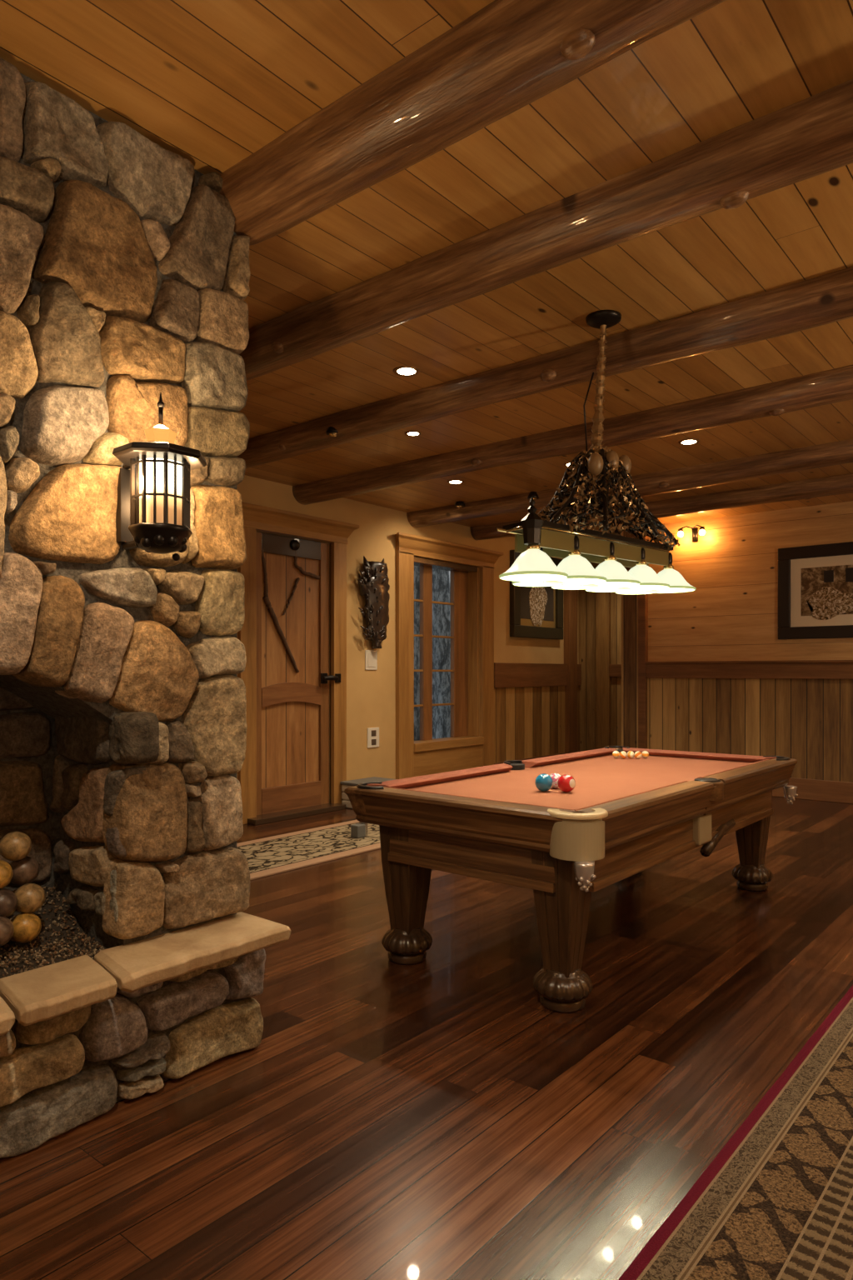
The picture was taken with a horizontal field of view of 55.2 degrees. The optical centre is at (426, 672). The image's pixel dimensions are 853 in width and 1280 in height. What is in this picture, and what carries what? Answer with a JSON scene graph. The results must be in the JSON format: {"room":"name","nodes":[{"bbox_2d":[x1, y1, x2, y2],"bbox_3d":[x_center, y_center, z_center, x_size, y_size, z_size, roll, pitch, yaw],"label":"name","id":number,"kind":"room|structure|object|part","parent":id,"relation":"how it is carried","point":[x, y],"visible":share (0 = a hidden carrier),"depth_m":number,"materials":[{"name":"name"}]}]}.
{"room":"billiard room","nodes":[
{"label":"billiard room","id":0,"kind":"room"},
{"bbox_2d":[236,475,579,803],"bbox_3d":[-1.889,-0.200,6.799,0.222,3.004,12.470,0,0,40],"label":"wall","id":1,"kind":"structure","parent":0,"point":[529,722],"depth_m":8.48,"materials":[{"name":"paint"}]},
{"bbox_2d":[237,501,359,824],"bbox_3d":[-1.185,-0.067,7.456,0.250,2.737,1.447,0,0,40],"label":"door","id":2,"kind":"structure","parent":1,"relation":"in","point":[283,774],"depth_m":7.51,"materials":[{"name":"brown wood"}]},
{"bbox_3d":[-1.556,0.024,7.043,0.065,2.557,0.170,0,0,40],"label":"casing","id":3,"kind":"part","parent":2,"relation":"part of","materials":[{"name":"brown wood"}]},
{"bbox_3d":[-1.241,-1.150,7.496,0.032,0.170,0.710,0,0,40],"label":"rail","id":4,"kind":"part","parent":2,"relation":"part of","materials":[{"name":"brown wood"}]},
{"bbox_3d":[-1.241,1.152,7.496,0.032,0.240,0.710,0,0,40],"label":"rail","id":5,"kind":"part","parent":2,"relation":"part of","materials":[{"name":"brown wood"}]},
{"bbox_3d":[-1.240,0.202,7.495,0.034,0.220,0.710,0,0,40],"label":"lock rail","id":6,"kind":"part","parent":2,"relation":"part of","materials":[{"name":"brown wood"}]},
{"bbox_3d":[-1.163,-1.340,7.438,0.125,0.190,1.447,0,0,40],"label":"head casing","id":7,"kind":"part","parent":2,"relation":"part of","materials":[{"name":"brown wood"}]},
{"bbox_3d":[-0.849,0.055,7.834,0.015,0.085,0.070,0,0,40],"label":"strike plate","id":8,"kind":"part","parent":2,"relation":"part of","materials":[{"name":"black metal"}]},
{"bbox_3d":[-0.855,0.024,7.890,0.065,2.557,0.170,0,0,40],"label":"casing","id":9,"kind":"part","parent":2,"relation":"part of","materials":[{"name":"brown wood"}]},
{"bbox_2d":[365,650,377,669],"bbox_3d":[-0.558,-0.124,8.254,0.018,0.200,0.170,0,0,40],"label":"light switch","id":10,"kind":"object","parent":1,"relation":"attached to","point":[371,656],"visible":1,"depth_m":8.24,"materials":[{"name":"beige plastic"}]},
{"bbox_2d":[367,727,379,748],"bbox_3d":[-0.539,0.662,8.278,0.016,0.200,0.170,0,0,40],"label":"wall outlet","id":11,"kind":"object","parent":1,"relation":"attached to","point":[372,732],"visible":1,"depth_m":8.27,"materials":[{"name":"beige plastic"}]},
{"bbox_2d":[371,730,376,736],"bbox_3d":[-0.535,0.617,8.274,0.004,0.060,0.070,0,0,40],"label":"socket","id":12,"kind":"object","parent":11,"relation":"attached to","point":[373,732],"depth_m":8.28,"materials":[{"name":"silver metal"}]},
{"bbox_2d":[371,739,376,744],"bbox_3d":[-0.535,0.707,8.274,0.004,0.060,0.070,0,0,40],"label":"socket","id":13,"kind":"object","parent":11,"relation":"attached to","point":[373,741],"depth_m":8.27,"materials":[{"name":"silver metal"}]},
{"bbox_2d":[357,555,389,648],"bbox_3d":[-0.538,-0.703,8.199,0.125,0.922,0.517,0,0,40],"label":"carving","id":14,"kind":"object","parent":1,"relation":"attached to","point":[373,584],"visible":1,"depth_m":8.17,"materials":[{"name":"black wood"}]},
{"bbox_2d":[395,531,503,779],"bbox_3d":[0.200,-0.073,9.243,0.325,2.750,1.907,0,0,40],"label":"window","id":15,"kind":"structure","parent":1,"relation":"in","point":[437,602],"depth_m":9.34,"materials":[{"name":"brown wood"}]},
{"bbox_3d":[-0.230,0.017,8.626,0.050,2.570,0.240,0,0,40],"label":"casing","id":16,"kind":"part","parent":15,"relation":"part of","materials":[{"name":"brown wood"}]},
{"bbox_3d":[0.093,-0.213,9.325,0.004,1.950,1.190,0,0,40],"label":"pane","id":17,"kind":"part","parent":15,"relation":"part of","materials":[{"name":"clear glass"}]},
{"bbox_3d":[0.246,1.077,9.205,0.045,0.450,1.260,0,0,40],"label":"apron panel","id":18,"kind":"part","parent":15,"relation":"part of","materials":[{"name":"brown wood"}]},
{"bbox_3d":[0.179,0.807,9.261,0.270,0.090,1.260,0,0,40],"label":"sill","id":19,"kind":"part","parent":15,"relation":"part of","materials":[{"name":"brown wood"}]},
{"bbox_3d":[0.277,-1.348,9.180,0.125,0.200,1.907,0,0,40],"label":"head casing","id":20,"kind":"part","parent":15,"relation":"part of","materials":[{"name":"brown wood"}]},
{"bbox_3d":[0.723,0.017,9.778,0.050,2.570,0.230,0,0,40],"label":"casing","id":21,"kind":"part","parent":15,"relation":"part of","materials":[{"name":"brown wood"}]},
{"bbox_2d":[510,550,563,639],"bbox_3d":[1.451,-0.986,10.642,0.070,1.085,1.210,0,0,40],"label":"framed picture","id":22,"kind":"object","parent":1,"relation":"attached to","point":[535,612],"visible":0.73,"depth_m":10.59,"materials":[{"name":"brown"}]},
{"bbox_2d":[520,586,554,621],"bbox_3d":[1.448,-1.006,10.645,0.006,0.645,0.810,0,0,40],"label":"print","id":23,"kind":"object","parent":22,"relation":"attached to","point":[537,602],"depth_m":10.62,"materials":[{"name":"brown"}]},
{"bbox_2d":[494,750,580,764],"bbox_3d":[1.485,1.202,10.711,0.035,0.200,2.140,0,0,40],"label":"baseboard","id":24,"kind":"structure","parent":1,"relation":"attached to","point":[579,750],"depth_m":10.64,"materials":[{"name":"brown wood"}]},
{"bbox_2d":[494,662,581,687],"bbox_3d":[1.487,0.035,10.697,0.055,0.303,2.120,0,0,40],"label":"trim","id":25,"kind":"structure","parent":1,"relation":"attached to","point":[506,674],"depth_m":10.49,"materials":[{"name":"brown wood"}]},
{"bbox_2d":[564,589,577,754],"bbox_3d":[1.991,-0.200,11.279,0.090,3.004,0.220,0,0,40],"label":"trim","id":26,"kind":"structure","parent":1,"relation":"attached to","point":[570,596],"depth_m":11.21,"materials":[{"name":"brown wood"}]},
{"bbox_2d":[0,796,852,1279],"bbox_3d":[1.294,1.362,4.231,8.600,0.120,12.970,0,0,40],"label":"floor","id":27,"kind":"structure","parent":0,"point":[430,1119],"depth_m":2.55,"materials":[{"name":"wood"}]},
{"bbox_2d":[0,57,290,1158],"bbox_3d":[-1.824,-0.195,1.899,1.019,3.008,3.096,0,0,40],"label":"stone fireplace","id":28,"kind":"object","parent":27,"relation":"on","point":[125,273],"visible":0.99,"depth_m":2.53,"materials":[{"name":"stone"}]},
{"bbox_2d":[0,886,107,978],"bbox_3d":[-1.644,0.794,2.038,0.442,0.174,1.645,0,0,40],"label":"gravel bed","id":29,"kind":"object","parent":28,"relation":"on","point":[61,937],"visible":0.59,"depth_m":2.56,"materials":[{"name":"gravel"}]},
{"bbox_2d":[0,916,14,946],"bbox_3d":[-1.278,0.771,2.425,0.093,0.090,0.093,0,0,40],"label":"ball","id":30,"kind":"object","parent":29,"relation":"on","point":[7,928],"visible":1,"depth_m":2.41,"materials":[{"name":"wood"}]},
{"bbox_2d":[0,888,18,917],"bbox_3d":[-1.285,0.700,2.463,0.093,0.090,0.093,0,0,40],"label":"ball","id":31,"kind":"object","parent":30,"relation":"on","point":[8,899],"visible":0.86,"depth_m":2.44,"materials":[{"name":"brown ceramic"}]},
{"bbox_2d":[0,860,13,889],"bbox_3d":[-1.304,0.614,2.471,0.093,0.090,0.093,0,0,40],"label":"ball","id":32,"kind":"object","parent":31,"relation":"on","point":[6,871],"visible":1,"depth_m":2.46,"materials":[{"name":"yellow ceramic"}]},
{"bbox_2d":[10,913,41,943],"bbox_3d":[-1.235,0.784,2.508,0.093,0.090,0.093,0,0,40],"label":"ball","id":33,"kind":"object","parent":29,"relation":"on","point":[27,927],"visible":0.87,"depth_m":2.48,"materials":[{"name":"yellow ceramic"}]},
{"bbox_2d":[14,883,45,913],"bbox_3d":[-1.231,0.700,2.528,0.093,0.090,0.093,0,0,40],"label":"ball","id":34,"kind":"object","parent":33,"relation":"on","point":[31,897],"visible":0.92,"depth_m":2.50,"materials":[{"name":"wood"}]},
{"bbox_2d":[10,856,39,885],"bbox_3d":[-1.272,0.626,2.573,0.093,0.090,0.093,0,0,40],"label":"ball","id":35,"kind":"object","parent":34,"relation":"on","point":[26,870],"visible":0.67,"depth_m":2.54,"materials":[{"name":"wood"}]},
{"bbox_2d":[0,831,31,860],"bbox_3d":[-1.278,0.540,2.535,0.093,0.090,0.093,0,0,40],"label":"ball","id":36,"kind":"object","parent":35,"relation":"on","point":[14,846],"visible":1,"depth_m":2.50,"materials":[{"name":"wood"}]},
{"bbox_2d":[112,392,206,560],"bbox_3d":[-0.812,-0.577,2.423,0.329,0.493,0.248,0,0,40],"label":"wall lantern","id":37,"kind":"object","parent":28,"relation":"attached to","point":[153,513],"visible":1,"depth_m":2.35,"materials":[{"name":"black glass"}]},
{"bbox_3d":[-0.879,-0.516,2.479,0.155,0.275,0.050,0,0,40],"label":"plate","id":38,"kind":"part","parent":37,"relation":"part of","materials":[{"name":"black metal"}]},
{"bbox_2d":[236,820,380,879],"bbox_3d":[-1.092,1.295,5.835,0.920,0.014,3.000,0,0,40],"label":"rug","id":39,"kind":"object","parent":27,"relation":"on","point":[266,857],"visible":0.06,"depth_m":6.01,"materials":[{"name":"fabric"}]},
{"bbox_2d":[350,821,367,838],"bbox_3d":[-0.518,1.194,6.379,0.080,0.184,0.135,0,0,40],"label":"stone block","id":40,"kind":"object","parent":39,"relation":"on","point":[358,830],"visible":0.79,"depth_m":6.34,"materials":[{"name":"grey stone"}]},
{"bbox_3d":[-0.492,1.194,6.419,0.050,0.184,0.040,0,0,40],"label":"chrome post","id":41,"kind":"part","parent":40,"relation":"part of","materials":[{"name":"grey"}]},
{"bbox_2d":[340,776,396,809],"bbox_3d":[-0.549,1.177,7.930,0.335,0.249,0.480,0,0,40],"label":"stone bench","id":42,"kind":"object","parent":27,"relation":"on","point":[346,784],"visible":0.27,"depth_m":7.84,"materials":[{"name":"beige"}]},
{"bbox_2d":[344,745,798,1013],"bbox_3d":[0.932,0.906,4.314,1.267,0.792,2.624,0,0,40],"label":"pool table","id":43,"kind":"object","parent":27,"relation":"on","point":[622,819],"visible":0.99,"depth_m":3.56,"materials":[{"name":"wood"}]},
{"bbox_3d":[-0.299,0.602,3.713,0.110,0.160,0.110,0,0,40],"label":"rail corner","id":44,"kind":"part","parent":43,"relation":"part of","materials":[{"name":"brown wood"}]},
{"bbox_3d":[-0.088,0.927,3.706,0.184,0.500,0.184,0,0,40],"label":"leg","id":45,"kind":"part","parent":43,"relation":"part of","materials":[{"name":"brown wood"}]},
{"bbox_2d":[366,763,512,789],"bbox_3d":[0.117,0.534,4.171,0.099,0.037,1.124,0,0,40],"label":"cushion","id":46,"kind":"object","parent":43,"relation":"on","point":[447,777],"depth_m":4.12,"materials":[{"name":"brown fabric"}]},
{"bbox_3d":[0.141,0.602,3.358,1.022,0.160,0.122,0,0,40],"label":"wooden rail","id":47,"kind":"part","parent":43,"relation":"part of","materials":[{"name":"brown wood"}]},
{"bbox_3d":[0.164,0.823,3.386,0.852,0.038,0.030,0,0,40],"label":"apron moulding","id":48,"kind":"part","parent":43,"relation":"part of","materials":[{"name":"brown wood"}]},
{"bbox_2d":[384,786,574,810],"bbox_3d":[0.191,0.537,3.419,0.980,0.032,0.036,0,0,40],"label":"cushion","id":49,"kind":"object","parent":43,"relation":"on","point":[391,787],"depth_m":3.37,"materials":[{"name":"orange fabric"}]},
{"bbox_2d":[535,773,553,791],"bbox_3d":[0.546,0.512,3.791,0.083,0.083,0.083,0,0,40],"label":"ball","id":50,"kind":"object","parent":43,"relation":"on","point":[543,782],"visible":1,"depth_m":3.76,"materials":[{"name":"blue"}]},
{"bbox_2d":[550,773,560,788],"bbox_3d":[0.613,0.516,3.883,0.074,0.074,0.074,0,0,40],"label":"ball","id":51,"kind":"object","parent":43,"relation":"on","point":[555,777],"visible":0.59,"depth_m":3.85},
{"bbox_3d":[0.532,0.927,3.193,0.184,0.500,0.184,0,0,40],"label":"leg","id":52,"kind":"part","parent":43,"relation":"part of","materials":[{"name":"brown wood"}]},
{"bbox_2d":[557,774,575,792],"bbox_3d":[0.645,0.512,3.762,0.083,0.083,0.083,0,0,40],"label":"ball","id":53,"kind":"object","parent":43,"relation":"on","point":[566,782],"visible":1,"depth_m":3.73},
{"bbox_2d":[522,747,617,767],"bbox_3d":[0.924,0.534,5.146,0.099,0.037,1.124,0,0,40],"label":"cushion","id":54,"kind":"object","parent":43,"relation":"on","point":[551,761],"depth_m":5.05,"materials":[{"name":"brown fabric"}]},
{"bbox_2d":[612,750,619,758],"bbox_3d":[1.219,0.529,5.245,0.049,0.049,0.049,0,0,40],"label":"ball","id":55,"kind":"object","parent":43,"relation":"on","point":[616,753],"visible":1,"depth_m":5.23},
{"bbox_2d":[619,750,627,759],"bbox_3d":[1.258,0.529,5.219,0.049,0.049,0.049,0,0,40],"label":"ball","id":56,"kind":"object","parent":43,"relation":"on","point":[622,754],"visible":1,"depth_m":5.20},
{"bbox_2d":[626,750,634,758],"bbox_3d":[1.312,0.529,5.245,0.049,0.049,0.049,0,0,40],"label":"ball","id":57,"kind":"object","parent":43,"relation":"on","point":[630,754],"visible":1,"depth_m":5.23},
{"bbox_2d":[573,780,687,810],"bbox_3d":[0.900,0.537,3.523,0.036,0.032,1.084,0,0,40],"label":"cushion","id":58,"kind":"object","parent":43,"relation":"on","point":[683,782],"depth_m":3.44,"materials":[{"name":"orange fabric"}]},
{"bbox_2d":[634,750,642,759],"bbox_3d":[1.354,0.529,5.219,0.049,0.049,0.049,0,0,40],"label":"ball","id":59,"kind":"object","parent":43,"relation":"on","point":[637,754],"visible":1,"depth_m":5.20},
{"bbox_2d":[641,750,649,758],"bbox_3d":[1.406,0.529,5.245,0.049,0.049,0.049,0,0,40],"label":"ball","id":60,"kind":"object","parent":43,"relation":"on","point":[645,753],"visible":0.99,"depth_m":5.23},
{"bbox_3d":[0.959,0.602,3.470,0.122,0.160,1.121,0,0,40],"label":"wooden rail","id":61,"kind":"part","parent":43,"relation":"part of","materials":[{"name":"brown wood"}]},
{"bbox_3d":[1.336,0.823,3.983,0.030,0.038,2.222,0,0,40],"label":"apron moulding","id":62,"kind":"part","parent":43,"relation":"part of","materials":[{"name":"brown wood"}]},
{"bbox_2d":[622,747,776,762],"bbox_3d":[1.712,0.534,5.258,1.020,0.037,0.099,0,0,40],"label":"cushion","id":63,"kind":"object","parent":43,"relation":"on","point":[652,752],"depth_m":5.18,"materials":[{"name":"brown fabric"}]},
{"bbox_3d":[1.390,0.612,3.938,0.054,0.140,0.152,0,0,40],"label":"wooden rail","id":64,"kind":"part","parent":43,"relation":"part of","materials":[{"name":"brown wood"}]},
{"bbox_2d":[696,759,769,778],"bbox_3d":[1.707,0.537,4.498,0.036,0.032,1.084,0,0,40],"label":"cushion","id":65,"kind":"object","parent":43,"relation":"on","point":[761,761],"depth_m":4.42,"materials":[{"name":"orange fabric"}]},
{"bbox_3d":[1.769,0.602,4.450,0.122,0.160,1.121,0,0,40],"label":"wooden rail","id":66,"kind":"part","parent":43,"relation":"part of","materials":[{"name":"brown wood"}]},
{"bbox_3d":[1.967,0.927,4.927,0.184,0.500,0.184,0,0,40],"label":"leg","id":67,"kind":"part","parent":43,"relation":"part of","materials":[{"name":"brown wood"}]},
{"bbox_3d":[2.166,0.602,4.920,0.110,0.160,0.110,0,0,40],"label":"rail corner","id":68,"kind":"part","parent":43,"relation":"part of","materials":[{"name":"brown wood"}]},
{"bbox_2d":[618,985,852,1279],"bbox_3d":[1.909,1.296,1.990,1.996,0.012,4.300,0,0,40],"label":"runner rug","id":69,"kind":"object","parent":27,"relation":"on","point":[776,1202],"visible":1,"depth_m":2.02,"materials":[{"name":"carpet"}]},
{"bbox_2d":[0,0,852,537],"bbox_3d":[1.294,-1.762,4.231,8.600,0.120,12.970,0,0,40],"label":"ceiling","id":70,"kind":"structure","parent":0,"point":[212,83],"depth_m":3.01,"materials":[{"name":"brown wood"}]},
{"bbox_2d":[393,365,419,376],"bbox_3d":[-0.113,-1.698,4.607,0.153,0.007,0.153,0,0,40],"label":"recessed light","id":71,"kind":"object","parent":70,"relation":"in","point":[403,371],"visible":1,"depth_m":4.61,"materials":[{"name":"white"}]},
{"bbox_2d":[405,430,421,436],"bbox_3d":[-0.095,-1.698,5.812,0.118,0.007,0.118,0,0,40],"label":"recessed light","id":72,"kind":"object","parent":70,"relation":"in","point":[411,433],"visible":1,"depth_m":5.81,"materials":[{"name":"white"}]},
{"bbox_2d":[447,480,464,484],"bbox_3d":[0.260,-1.698,7.286,0.153,0.007,0.153,0,0,40],"label":"recessed light","id":73,"kind":"object","parent":70,"relation":"in","point":[451,482],"visible":1,"depth_m":7.29,"materials":[{"name":"white"}]},
{"bbox_2d":[455,500,464,507],"bbox_3d":[0.333,-1.684,8.160,0.110,0.078,0.110,0,0,40],"label":"ceiling spotlight","id":74,"kind":"object","parent":70,"relation":"attached to","point":[459,504],"visible":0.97,"depth_m":8.12,"materials":[{"name":"black metal"}]},
{"bbox_2d":[219,0,726,245],"bbox_3d":[1.179,-1.692,1.426,4.801,0.316,0.312,0,0,40],"label":"log beam","id":75,"kind":"structure","parent":70,"relation":"attached to","point":[508,55],"depth_m":2.27,"materials":[{"name":"wood"}]},
{"bbox_2d":[236,266,852,468],"bbox_3d":[1.209,-1.681,4.051,8.100,0.300,0.291,0,0,40],"label":"log beam","id":76,"kind":"structure","parent":70,"relation":"attached to","point":[827,298],"depth_m":4.24,"materials":[{"name":"wood"}]},
{"bbox_2d":[325,426,338,436],"bbox_3d":[-0.617,-1.610,5.442,0.110,0.078,0.110,0,0,40],"label":"ceiling spotlight","id":77,"kind":"object","parent":76,"relation":"attached to","point":[331,431],"visible":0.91,"depth_m":5.41,"materials":[{"name":"black metal"}]},
{"bbox_2d":[239,79,852,380],"bbox_3d":[0.451,-1.681,3.134,8.100,0.307,0.298,0,0,40],"label":"log beam","id":78,"kind":"structure","parent":70,"relation":"attached to","point":[811,137],"depth_m":2.93,"materials":[{"name":"wood"}]},
{"bbox_2d":[564,461,570,466],"bbox_3d":[1.200,-1.698,6.674,0.153,0.007,0.153,0,0,40],"label":"recessed light","id":79,"kind":"object","parent":70,"relation":"in","point":[567,464],"visible":0.34,"depth_m":6.66,"materials":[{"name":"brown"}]},
{"bbox_2d":[292,365,852,504],"bbox_3d":[1.983,-1.681,4.986,8.100,0.297,0.294,0,0,40],"label":"log beam","id":80,"kind":"structure","parent":70,"relation":"attached to","point":[836,385],"depth_m":5.46,"materials":[{"name":"wood"}]},
{"bbox_2d":[496,310,695,594],"bbox_3d":[0.831,-1.049,4.027,0.601,1.306,1.672,0,0,44],"label":"chandelier","id":81,"kind":"object","parent":70,"relation":"hanging from","point":[539,537],"visible":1,"depth_m":3.87,"materials":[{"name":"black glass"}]},
{"bbox_3d":[0.450,-0.457,3.430,0.284,0.118,0.284,0,0,40],"label":"lamp shade","id":82,"kind":"part","parent":81,"relation":"part of","materials":[{"name":"white glass"}]},
{"bbox_3d":[0.519,-0.469,3.781,0.240,0.118,0.240,0,0,40],"label":"lamp shade","id":83,"kind":"part","parent":81,"relation":"part of","materials":[{"name":"white glass"}]},
{"bbox_3d":[0.671,-0.471,3.698,0.284,0.118,0.284,0,0,40],"label":"lamp shade","id":84,"kind":"part","parent":81,"relation":"part of","materials":[{"name":"white glass"}]},
{"bbox_3d":[0.740,-0.483,4.048,0.240,0.118,0.240,0,0,40],"label":"lamp shade","id":85,"kind":"part","parent":81,"relation":"part of","materials":[{"name":"white glass"}]},
{"bbox_2d":[574,535,579,549],"bbox_3d":[0.671,-0.585,3.698,0.042,0.065,0.042,0,0,40],"label":"socket","id":86,"kind":"object","parent":81,"relation":"attached to","point":[576,537],"depth_m":3.68,"materials":[{"name":"black metal"}]},
{"bbox_3d":[0.864,-0.645,4.064,0.184,0.074,1.557,0,0,40],"label":"brass rail","id":87,"kind":"part","parent":81,"relation":"part of","materials":[{"name":"brown"}]},
{"bbox_2d":[502,520,674,551],"bbox_3d":[0.866,-0.659,4.066,0.210,0.082,1.550,0,0,40],"label":"frame","id":88,"kind":"object","parent":81,"relation":"on","point":[621,543],"depth_m":3.82,"materials":[{"name":"black metal"}]},
{"bbox_3d":[0.797,-1.253,3.968,0.057,0.392,0.038,0,0,40],"label":"lamp cord","id":89,"kind":"part","parent":81,"relation":"part of","materials":[{"name":"black metal"}]},
{"bbox_3d":[0.868,-0.598,4.064,0.180,0.132,1.470,0,0,40],"label":"plate","id":90,"kind":"part","parent":81,"relation":"part of","materials":[{"name":"green metal"}]},
{"bbox_3d":[0.792,-0.974,3.821,0.070,0.106,0.084,0,0,40],"label":"mica panel","id":91,"kind":"part","parent":81,"relation":"part of","materials":[{"name":"brown"}]},
{"bbox_3d":[0.842,-1.358,3.975,0.075,0.651,0.156,0,0,-14],"label":"stem","id":92,"kind":"part","parent":81,"relation":"part of","materials":[{"name":"brown metal"}]},
{"bbox_3d":[0.962,-0.496,4.316,0.240,0.118,0.240,0,0,40],"label":"lamp shade","id":93,"kind":"part","parent":81,"relation":"part of","materials":[{"name":"white glass"}]},
{"bbox_3d":[0.893,-0.484,3.966,0.284,0.118,0.284,0,0,40],"label":"lamp shade","id":94,"kind":"part","parent":81,"relation":"part of","materials":[{"name":"white glass"}]},
{"bbox_3d":[0.894,-1.018,3.944,0.070,0.106,0.084,0,0,40],"label":"mica panel","id":95,"kind":"part","parent":81,"relation":"part of","materials":[{"name":"brown"}]},
{"bbox_2d":[610,541,614,554],"bbox_3d":[0.893,-0.599,3.966,0.042,0.065,0.042,0,0,40],"label":"socket","id":96,"kind":"object","parent":81,"relation":"attached to","point":[612,544],"depth_m":3.95,"materials":[{"name":"black metal"}]},
{"bbox_3d":[0.980,-1.024,4.048,0.070,0.106,0.084,0,0,40],"label":"mica panel","id":97,"kind":"part","parent":81,"relation":"part of","materials":[{"name":"brown"}]},
{"bbox_3d":[1.183,-0.510,4.584,0.240,0.118,0.240,0,0,40],"label":"lamp shade","id":98,"kind":"part","parent":81,"relation":"part of","materials":[{"name":"white glass"}]},
{"bbox_3d":[1.114,-0.498,4.234,0.284,0.118,0.284,0,0,40],"label":"lamp shade","id":99,"kind":"part","parent":81,"relation":"part of","materials":[{"name":"white glass"}]},
{"bbox_2d":[641,547,645,559],"bbox_3d":[1.114,-0.612,4.234,0.042,0.065,0.042,0,0,40],"label":"socket","id":100,"kind":"object","parent":81,"relation":"attached to","point":[643,550],"depth_m":4.22,"materials":[{"name":"black metal"}]},
{"bbox_3d":[1.336,-0.511,4.502,0.284,0.118,0.284,0,0,40],"label":"lamp shade","id":101,"kind":"part","parent":81,"relation":"part of","materials":[{"name":"white glass"}]},
{"bbox_2d":[669,552,672,564],"bbox_3d":[1.336,-0.625,4.502,0.042,0.065,0.042,0,0,40],"label":"socket","id":102,"kind":"object","parent":81,"relation":"attached to","point":[670,553],"depth_m":4.48,"materials":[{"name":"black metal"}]},
{"bbox_2d":[406,439,852,527],"bbox_3d":[3.000,-1.682,6.215,8.100,0.300,0.292,0,0,40],"label":"log beam","id":103,"kind":"structure","parent":70,"relation":"attached to","point":[841,452],"depth_m":6.76,"materials":[{"name":"wood"}]},
{"bbox_2d":[527,491,539,500],"bbox_3d":[0.987,-1.629,7.554,0.110,0.078,0.110,0,0,40],"label":"ceiling spotlight","id":104,"kind":"object","parent":103,"relation":"attached to","point":[532,494],"visible":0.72,"depth_m":7.52,"materials":[{"name":"black metal"}]},
{"bbox_2d":[470,473,852,539],"bbox_3d":[3.717,-1.681,7.082,8.100,0.293,0.295,0,0,40],"label":"log beam","id":105,"kind":"structure","parent":70,"relation":"attached to","point":[807,489],"depth_m":7.63,"materials":[{"name":"wood"}]},
{"bbox_2d":[678,438,699,444],"bbox_3d":[1.937,-1.698,6.022,0.153,0.007,0.153,0,0,40],"label":"recessed light","id":106,"kind":"object","parent":70,"relation":"in","point":[686,442],"visible":1,"depth_m":6.02,"materials":[{"name":"white"}]},
{"bbox_2d":[579,561,621,751],"bbox_3d":[3.011,-0.200,10.928,2.110,3.004,0.140,0,0,40],"label":"wall","id":107,"kind":"structure","parent":0,"point":[587,599],"depth_m":11.40,"materials":[{"name":"wood"}]},
{"bbox_2d":[595,562,610,749],"bbox_3d":[2.443,-0.200,11.268,0.200,3.004,0.060,0,0,40],"label":"trim","id":108,"kind":"structure","parent":107,"relation":"attached to","point":[602,599],"depth_m":11.24,"materials":[{"name":"wood"}]},
{"bbox_2d":[610,664,621,676],"bbox_3d":[2.951,-0.023,10.855,1.110,0.170,0.050,0,0,40],"label":"trim","id":109,"kind":"structure","parent":107,"relation":"attached to","point":[615,669],"depth_m":11.13,"materials":[{"name":"brown wood"}]},
{"bbox_2d":[647,500,852,782],"bbox_3d":[5.037,-0.200,7.525,6.630,3.004,0.162,0,0,40],"label":"wall","id":110,"kind":"structure","parent":0,"point":[732,612],"depth_m":8.76,"materials":[{"name":"brown wood"}]},
{"bbox_2d":[621,527,638,748],"bbox_3d":[2.404,-0.200,9.594,0.226,3.004,0.050,0,0,40],"label":"trim","id":111,"kind":"structure","parent":110,"relation":"attached to","point":[629,602],"depth_m":9.58,"materials":[{"name":"wood"}]},
{"bbox_2d":[638,526,648,749],"bbox_3d":[2.518,-0.200,9.484,0.090,3.004,0.075,0,0,40],"label":"trim","id":112,"kind":"structure","parent":110,"relation":"attached to","point":[642,598],"depth_m":9.45,"materials":[{"name":"brown wood"}]},
{"bbox_2d":[677,525,705,542],"bbox_3d":[2.961,-1.541,9.068,0.309,0.178,0.152,0,0,40],"label":"sconce","id":113,"kind":"object","parent":110,"relation":"attached to","point":[695,531],"visible":1,"depth_m":9.09,"materials":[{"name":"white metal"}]},
{"bbox_3d":[2.838,-1.542,9.112,0.064,0.064,0.064,0,0,40],"label":"bulb","id":114,"kind":"part","parent":113,"relation":"part of","materials":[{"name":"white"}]},
{"bbox_3d":[3.027,-1.534,8.955,0.064,0.064,0.064,0,0,40],"label":"bulb","id":115,"kind":"part","parent":113,"relation":"part of","materials":[{"name":"white"}]},
{"bbox_2d":[644,660,852,664],"bbox_3d":[5.034,-0.111,7.396,6.470,0.025,0.085,0,0,40],"label":"trim","id":116,"kind":"structure","parent":110,"relation":"attached to","point":[782,661],"depth_m":8.64,"materials":[{"name":"brown wood"}]},
{"bbox_2d":[645,662,852,679],"bbox_3d":[5.042,-0.015,7.405,6.470,0.165,0.060,0,0,40],"label":"trim","id":117,"kind":"structure","parent":110,"relation":"attached to","point":[776,670],"depth_m":8.66,"materials":[{"name":"brown wood"}]},
{"bbox_2d":[772,777,852,804],"bbox_3d":[5.041,1.197,7.420,6.490,0.210,0.040,0,0,40],"label":"baseboard","id":118,"kind":"structure","parent":110,"relation":"attached to","point":[809,789],"depth_m":8.26,"materials":[{"name":"brown wood"}]},
{"bbox_2d":[778,541,852,639],"bbox_3d":[4.204,-0.818,8.108,1.357,0.950,0.045,0,0,40],"label":"framed picture","id":119,"kind":"object","parent":110,"relation":"attached to","point":[816,582],"visible":1,"depth_m":8.30,"materials":[{"name":"black"}]},
{"bbox_2d":[800,564,852,615],"bbox_3d":[4.205,-0.823,8.109,0.907,0.490,0.005,0,0,40],"label":"print","id":120,"kind":"object","parent":119,"relation":"attached to","point":[826,589],"depth_m":8.24}
]}

